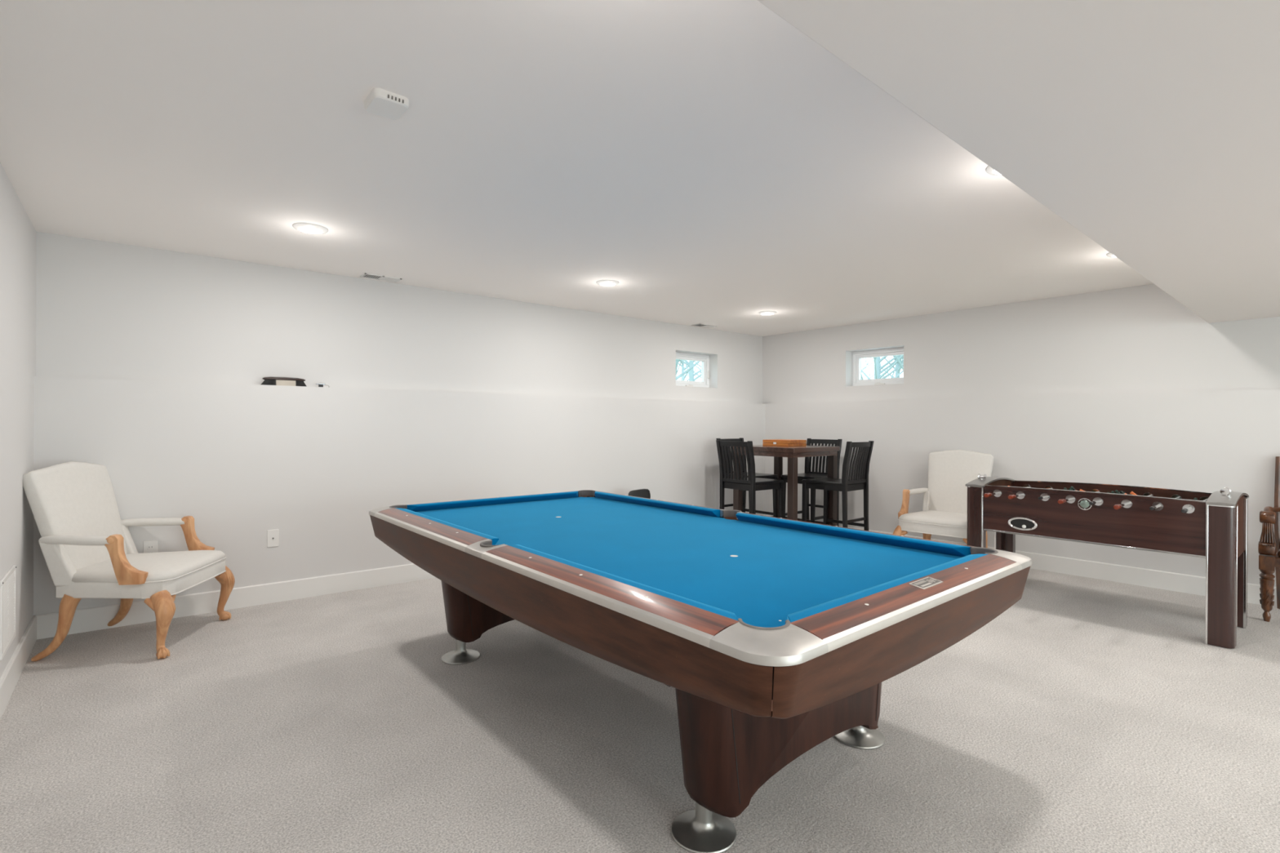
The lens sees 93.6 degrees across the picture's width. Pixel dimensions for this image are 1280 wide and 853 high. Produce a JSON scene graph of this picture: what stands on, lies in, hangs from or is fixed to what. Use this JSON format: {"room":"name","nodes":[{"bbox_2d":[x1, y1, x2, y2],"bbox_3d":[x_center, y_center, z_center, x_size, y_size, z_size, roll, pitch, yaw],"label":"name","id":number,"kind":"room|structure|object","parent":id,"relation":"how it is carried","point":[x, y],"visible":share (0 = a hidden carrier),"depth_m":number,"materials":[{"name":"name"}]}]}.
{"room":"basement game room","nodes":[
{"label":"basement game room","id":0,"kind":"room"},
{"bbox_2d":[0,162,35,678],"bbox_3d":[-0.576,0.063,-0.157,0.150,2.470,10.500,0,0,-40],"label":"wall","id":1,"kind":"structure","parent":0,"point":[17,231],"depth_m":3.10,"materials":[{"name":"white paint"}]},
{"bbox_2d":[0,564,16,660],"bbox_3d":[-2.997,0.871,2.849,0.012,0.356,0.410,0,0,-40],"label":"air vent","id":2,"kind":"object","parent":1,"relation":"in","point":[8,582],"visible":1,"depth_m":2.83,"materials":[{"name":"white plastic"}]},
{"bbox_2d":[0,615,36,719],"bbox_3d":[-0.453,1.227,-0.177,0.016,0.143,9.900,0,0,-40],"label":"baseboard","id":3,"kind":"structure","parent":1,"relation":"attached to","point":[9,679],"depth_m":3.01,"materials":[{"name":"white paint"}]},
{"bbox_2d":[33,231,765,615],"bbox_3d":[-1.041,0.045,5.968,7.317,2.470,0.721,0,0,-40],"label":"wall","id":4,"kind":"structure","parent":0,"point":[152,364],"depth_m":4.64,"materials":[{"name":"white paint"}]},
{"bbox_2d":[143,540,157,552],"bbox_3d":[-3.205,0.810,3.933,0.074,0.124,0.009,0,0,-39],"label":"wall plate","id":5,"kind":"object","parent":4,"relation":"attached to","point":[151,546],"visible":0.69,"depth_m":3.93,"materials":[{"name":"white plastic"}]},
{"bbox_2d":[146,545,154,549],"bbox_3d":[-3.203,0.790,3.931,0.034,0.028,0.003,0,0,-38],"label":"receptacle","id":6,"kind":"object","parent":5,"relation":"attached to","point":[148,547],"depth_m":3.93,"materials":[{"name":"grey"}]},
{"bbox_2d":[266,528,279,546],"bbox_3d":[-2.663,0.811,4.360,0.074,0.124,0.012,0,0,-38],"label":"wall plate","id":7,"kind":"object","parent":4,"relation":"attached to","point":[273,535],"visible":1,"depth_m":4.36,"materials":[{"name":"white plastic"}]},
{"bbox_2d":[261,376,306,386],"bbox_3d":[-2.633,-0.333,4.441,0.292,0.066,0.055,0,0,-38],"label":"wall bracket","id":8,"kind":"object","parent":4,"relation":"on","point":[286,381],"visible":1,"depth_m":4.42,"materials":[{"name":"black metal"}]},
{"bbox_2d":[315,382,328,387],"bbox_3d":[-2.427,-0.317,4.593,0.091,0.035,0.020,0,0,-38],"label":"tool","id":9,"kind":"object","parent":4,"relation":"on","point":[320,384],"visible":1,"depth_m":4.58,"materials":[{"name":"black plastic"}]},
{"bbox_2d":[35,515,764,639],"bbox_3d":[-1.006,1.210,5.671,6.695,0.143,0.016,0,0,-38],"label":"baseboard","id":10,"kind":"structure","parent":4,"relation":"attached to","point":[92,619],"depth_m":4.25,"materials":[{"name":"white paint"}]},
{"bbox_2d":[675,351,709,387],"bbox_3d":[0.577,-0.680,7.295,0.687,0.413,0.100,0,0,-39],"label":"window","id":11,"kind":"structure","parent":4,"relation":"in","point":[704,359],"depth_m":7.38,"materials":[{"name":"white plastic"}]},
{"bbox_2d":[0,0,1153,336],"bbox_3d":[2.141,-1.227,2.118,8.000,0.120,10.700,0,0,-40],"label":"ceiling","id":12,"kind":"structure","parent":0,"point":[713,161],"depth_m":2.66,"materials":[{"name":"white paint"}]},
{"bbox_2d":[292,222,328,234],"bbox_3d":[-1.968,-1.178,3.590,0.188,0.018,0.188,0,0,-40],"label":"recessed light","id":13,"kind":"object","parent":12,"relation":"in","point":[308,228],"visible":1,"depth_m":3.56,"materials":[{"name":"white plastic"}]},
{"bbox_2d":[297,226,323,233],"bbox_3d":[-1.968,-1.177,3.590,0.132,0.016,0.132,0,0,-40],"label":"diffuser","id":14,"kind":"object","parent":13,"relation":"attached to","point":[305,229],"depth_m":3.58,"materials":[{"name":"white"}]},
{"bbox_2d":[360,272,401,282],"bbox_3d":[-2.069,-1.187,4.798,0.280,0.007,0.140,0,0,-40],"label":"ceiling vent","id":15,"kind":"object","parent":12,"relation":"in","point":[364,275],"visible":1,"depth_m":4.79,"materials":[{"name":"white plastic"}]},
{"bbox_2d":[364,87,408,119],"bbox_3d":[-0.918,-1.164,2.175,0.124,0.030,0.146,0,0,-40],"label":"ceiling sensor","id":16,"kind":"object","parent":12,"relation":"attached to","point":[380,102],"visible":1,"depth_m":2.15,"materials":[{"name":"white plastic"}]},
{"bbox_2d":[595,280,618,286],"bbox_3d":[-0.265,-1.175,4.936,0.188,0.018,0.188,0,0,-40],"label":"recessed light","id":17,"kind":"object","parent":12,"relation":"in","point":[602,282],"visible":1,"depth_m":4.89,"materials":[{"name":"white plastic"}]},
{"bbox_2d":[600,282,615,285],"bbox_3d":[-0.265,-1.174,4.936,0.132,0.016,0.132,0,0,-40],"label":"diffuser","id":18,"kind":"object","parent":17,"relation":"attached to","point":[601,283],"depth_m":4.92,"materials":[{"name":"white"}]},
{"bbox_2d":[691,323,716,328],"bbox_3d":[0.753,-1.182,7.051,0.280,0.007,0.140,0,0,-40],"label":"ceiling vent","id":19,"kind":"object","parent":12,"relation":"in","point":[706,326],"visible":1,"depth_m":7.05,"materials":[{"name":"white plastic"}]},
{"bbox_2d":[758,311,776,315],"bbox_3d":[1.319,-1.172,6.221,0.188,0.018,0.188,0,0,-40],"label":"recessed light","id":20,"kind":"object","parent":12,"relation":"in","point":[762,313],"visible":1,"depth_m":6.17,"materials":[{"name":"white plastic"}]},
{"bbox_2d":[760,312,773,315],"bbox_3d":[1.319,-1.171,6.221,0.132,0.016,0.132,0,0,-40],"label":"diffuser","id":21,"kind":"object","parent":20,"relation":"attached to","point":[762,313],"depth_m":6.20,"materials":[{"name":"white"}]},
{"bbox_2d":[986,165,1001,175],"bbox_3d":[1.658,-1.162,2.692,0.188,0.018,0.188,0,0,-40],"label":"recessed light","id":22,"kind":"object","parent":12,"relation":"in","point":[990,171],"visible":0.2,"depth_m":2.73,"materials":[{"name":"white plastic"}]},
{"bbox_2d":[1106,252,1115,257],"bbox_3d":[3.243,-1.159,4.024,0.188,0.018,0.188,0,0,-40],"label":"recessed light","id":23,"kind":"object","parent":12,"relation":"in","point":[1109,255],"visible":0.23,"depth_m":4.06,"materials":[{"name":"white plastic"}]},
{"bbox_2d":[0,568,1279,852],"bbox_3d":[2.067,1.362,2.201,8.400,0.120,10.900,0,0,-40],"label":"floor","id":24,"kind":"structure","parent":0,"point":[1089,715],"depth_m":2.47,"materials":[{"name":"grey carpet"}]},
{"bbox_2d":[22,461,235,661],"bbox_3d":[-3.026,0.743,3.592,0.796,1.073,0.746,0,0,-9],"label":"armchair","id":25,"kind":"object","parent":24,"relation":"on","point":[88,552],"visible":0.99,"depth_m":3.38,"materials":[{"name":"white fabric"}]},
{"bbox_2d":[71,550,225,582],"bbox_3d":[-2.952,0.824,3.604,0.605,0.068,0.679,0,0,-9],"label":"seat cushion","id":26,"kind":"object","parent":25,"relation":"on","point":[175,566],"depth_m":3.47,"materials":[{"name":"white fabric"}]},
{"bbox_2d":[628,488,650,498],"bbox_3d":[0.086,0.958,5.883,0.330,0.656,0.373,0,0,-34],"label":"chair","id":27,"kind":"object","parent":24,"relation":"on","point":[643,493],"visible":0.31,"depth_m":6.02,"materials":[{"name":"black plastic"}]},
{"bbox_2d":[368,489,1031,852],"bbox_3d":[-0.041,0.883,2.931,1.642,0.818,2.972,0,0,-40],"label":"pool table","id":28,"kind":"object","parent":24,"relation":"on","point":[775,639],"visible":1,"depth_m":1.98,"materials":[{"name":"blue fabric"}]},
{"bbox_2d":[396,508,498,545],"bbox_3d":[-1.004,0.494,3.009,0.052,0.044,1.215,0,0,-40],"label":"cushion","id":29,"kind":"object","parent":28,"relation":"on","point":[468,531],"depth_m":2.85,"materials":[{"name":"blue fabric"}]},
{"bbox_2d":[406,491,578,511],"bbox_3d":[-0.910,0.492,3.966,1.246,0.044,0.052,0,0,-40],"label":"cushion","id":30,"kind":"object","parent":28,"relation":"on","point":[488,502],"depth_m":3.90,"materials":[{"name":"blue fabric"}]},
{"bbox_2d":[579,495,595,497],"bbox_3d":[-0.387,0.586,4.374,0.114,0.218,0.114,0,0,-40],"label":"cup","id":31,"kind":"object","parent":28,"relation":"on","point":[580,495],"depth_m":4.42,"materials":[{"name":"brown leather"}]},
{"bbox_2d":[506,544,737,621],"bbox_3d":[-0.129,0.500,1.967,0.052,0.044,1.215,0,0,-40],"label":"cushion","id":32,"kind":"object","parent":28,"relation":"on","point":[727,615],"depth_m":1.82,"materials":[{"name":"blue fabric"}]},
{"bbox_2d":[594,491,719,517],"bbox_3d":[0.050,0.496,3.894,0.052,0.044,1.215,0,0,-40],"label":"cushion","id":33,"kind":"object","parent":28,"relation":"on","point":[704,512],"depth_m":3.79,"materials":[{"name":"blue fabric"}]},
{"bbox_2d":[735,512,970,556],"bbox_3d":[0.925,0.502,2.852,0.052,0.044,1.215,0,0,-40],"label":"cushion","id":34,"kind":"object","parent":28,"relation":"on","point":[892,541],"depth_m":2.74,"materials":[{"name":"blue fabric"}]},
{"bbox_2d":[786,553,987,622],"bbox_3d":[0.831,0.504,1.894,1.246,0.044,0.052,0,0,-40],"label":"cushion","id":35,"kind":"object","parent":28,"relation":"on","point":[808,614],"depth_m":1.76,"materials":[{"name":"blue fabric"}]},
{"bbox_2d":[715,437,777,517],"bbox_3d":[1.218,0.712,6.836,0.437,1.150,0.564,0,0,-40],"label":"bar chair","id":36,"kind":"object","parent":24,"relation":"on","point":[774,513],"visible":0.23,"depth_m":6.84,"materials":[{"name":"black paint"}]},
{"bbox_2d":[715,440,783,518],"bbox_3d":[1.115,0.713,6.067,0.564,1.150,0.437,0,0,-40],"label":"bar chair","id":37,"kind":"object","parent":24,"relation":"on","point":[751,483],"visible":0.85,"depth_m":5.94,"materials":[{"name":"black paint"}]},
{"bbox_2d":[733,444,839,525],"bbox_3d":[1.550,0.749,6.432,0.810,1.080,0.810,0,0,-40],"label":"pub table","id":38,"kind":"object","parent":24,"relation":"on","point":[792,453],"visible":0.52,"depth_m":6.20,"materials":[{"name":"brown wood"}]},
{"bbox_2d":[762,439,806,446],"bbox_3d":[1.564,0.176,6.506,0.335,0.066,0.330,0,0,-40],"label":"game box","id":39,"kind":"object","parent":38,"relation":"on","point":[777,442],"visible":0.99,"depth_m":6.39,"materials":[{"name":"brown wood"}]},
{"bbox_2d":[781,438,842,526],"bbox_3d":[1.920,0.715,6.743,0.564,1.150,0.437,0,0,-40],"label":"bar chair","id":40,"kind":"object","parent":24,"relation":"on","point":[808,474],"visible":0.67,"depth_m":6.76,"materials":[{"name":"black paint"}]},
{"bbox_2d":[801,440,874,530],"bbox_3d":[1.984,0.717,6.055,0.437,1.150,0.564,0,0,-40],"label":"bar chair","id":41,"kind":"object","parent":24,"relation":"on","point":[860,480],"visible":0.9,"depth_m":5.94,"materials":[{"name":"black paint"}]},
{"bbox_2d":[892,449,994,547],"bbox_3d":[2.879,0.761,5.618,0.746,1.073,0.796,0,0,45],"label":"armchair","id":42,"kind":"object","parent":24,"relation":"on","point":[944,513],"visible":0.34,"depth_m":5.74,"materials":[{"name":"white fabric"}]},
{"bbox_2d":[898,510,967,527],"bbox_3d":[2.825,0.841,5.565,0.679,0.068,0.605,0,0,45],"label":"seat cushion","id":43,"kind":"object","parent":42,"relation":"on","point":[926,518],"depth_m":5.45,"materials":[{"name":"white fabric"}]},
{"bbox_2d":[964,473,1248,648],"bbox_3d":[3.160,0.836,4.212,0.944,0.931,1.486,0,0,-40],"label":"foosball table","id":44,"kind":"object","parent":24,"relation":"on","point":[1211,526],"visible":0.99,"depth_m":3.91,"materials":[{"name":"brown wood"}]},
{"bbox_2d":[1257,456,1279,622],"bbox_3d":[4.566,0.746,3.951,0.538,1.128,0.664,0,0,-40],"label":"carved chair","id":45,"kind":"object","parent":24,"relation":"on","point":[1268,545],"visible":1,"depth_m":4.02,"materials":[{"name":"brown wood"}]},
{"bbox_2d":[757,0,1279,323],"bbox_3d":[2.421,-0.985,1.888,7.067,0.362,1.686,0,0,-40],"label":"ceiling","id":46,"kind":"structure","parent":0,"point":[1151,128],"depth_m":1.50,"materials":[{"name":"white paint"}]},
{"bbox_2d":[762,284,1279,586],"bbox_3d":[4.857,0.072,4.277,0.517,2.470,10.200,0,0,-40],"label":"wall","id":47,"kind":"structure","parent":0,"point":[1129,386],"depth_m":5.39,"materials":[{"name":"white paint"}]},
{"bbox_2d":[852,346,903,386],"bbox_3d":[2.748,-0.671,6.843,0.100,0.413,0.685,0,0,-41],"label":"window","id":48,"kind":"structure","parent":47,"relation":"in","point":[856,356],"depth_m":6.91,"materials":[{"name":"white plastic"}]},
{"bbox_2d":[764,515,1276,607],"bbox_3d":[4.809,1.236,4.112,0.016,0.143,9.703,0,0,-41],"label":"baseboard","id":49,"kind":"structure","parent":47,"relation":"attached to","point":[1177,582],"depth_m":4.99,"materials":[{"name":"white paint"}]},
{"label":"outside","id":50,"kind":"structure","parent":0,"visible":0},
{"bbox_3d":[-12.875,-0.101,38.649,90.000,0.100,64.250,0,0,-40],"label":"ground","id":51,"kind":"structure","parent":50,"visible":0},
{"bbox_2d":[675,359,700,380],"bbox_3d":[0.911,-4.215,15.344,3.645,8.563,4.032,0,0,-40],"label":"bare tree","id":52,"kind":"object","parent":51,"relation":"on","point":[677,360],"visible":0.02,"depth_m":14.94,"materials":[{"name":"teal plant"}]},
{"bbox_2d":[678,360,699,381],"bbox_3d":[2.573,-3.847,36.043,4.289,7.734,3.695,0,0,7],"label":"bare tree","id":53,"kind":"object","parent":51,"relation":"on","point":[683,377],"visible":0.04,"depth_m":36.05,"materials":[{"name":"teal plant"}]},
{"bbox_2d":[679,360,701,377],"bbox_3d":[3.538,-4.041,30.564,3.854,8.154,4.230,0,0,-13],"label":"bare tree","id":54,"kind":"object","parent":51,"relation":"on","point":[695,361],"visible":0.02,"depth_m":30.80,"materials":[{"name":"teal plant"}]},
{"bbox_2d":[681,360,701,381],"bbox_3d":[1.815,-3.738,22.594,3.835,7.578,4.018,0,0,-40],"label":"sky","id":55,"kind":"structure","parent":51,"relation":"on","point":[691,372],"depth_m":22.44,"materials":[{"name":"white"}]},
{"bbox_2d":[861,356,892,377],"bbox_3d":[12.574,-4.429,34.581,3.812,8.978,4.430,0,0,-8],"label":"bare tree","id":56,"kind":"object","parent":51,"relation":"on","point":[891,357],"visible":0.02,"depth_m":35.25,"materials":[{"name":"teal plant"}]},
{"bbox_2d":[861,355,903,379],"bbox_3d":[7.363,-3.834,17.919,3.998,7.836,3.786,0,0,19],"label":"bare tree","id":57,"kind":"object","parent":51,"relation":"on","point":[877,367],"visible":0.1,"depth_m":17.79,"materials":[{"name":"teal plant"}]},
{"bbox_2d":[871,355,903,378],"bbox_3d":[12.237,-3.628,27.795,3.386,7.408,4.334,0,0,7],"label":"bare tree","id":58,"kind":"object","parent":51,"relation":"on","point":[902,357],"visible":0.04,"depth_m":27.62,"materials":[{"name":"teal plant"}]},
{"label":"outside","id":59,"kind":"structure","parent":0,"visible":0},
{"bbox_3d":[36.819,0.169,8.563,52.600,0.100,45.750,0,0,-40],"label":"ground","id":60,"kind":"structure","parent":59,"visible":0},
{"bbox_2d":[894,355,903,371],"bbox_3d":[5.658,-4.006,11.731,3.724,8.194,3.509,0,0,5],"label":"bare tree","id":61,"kind":"object","parent":60,"relation":"on","point":[896,357],"visible":0.02,"depth_m":11.60,"materials":[{"name":"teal plant"}]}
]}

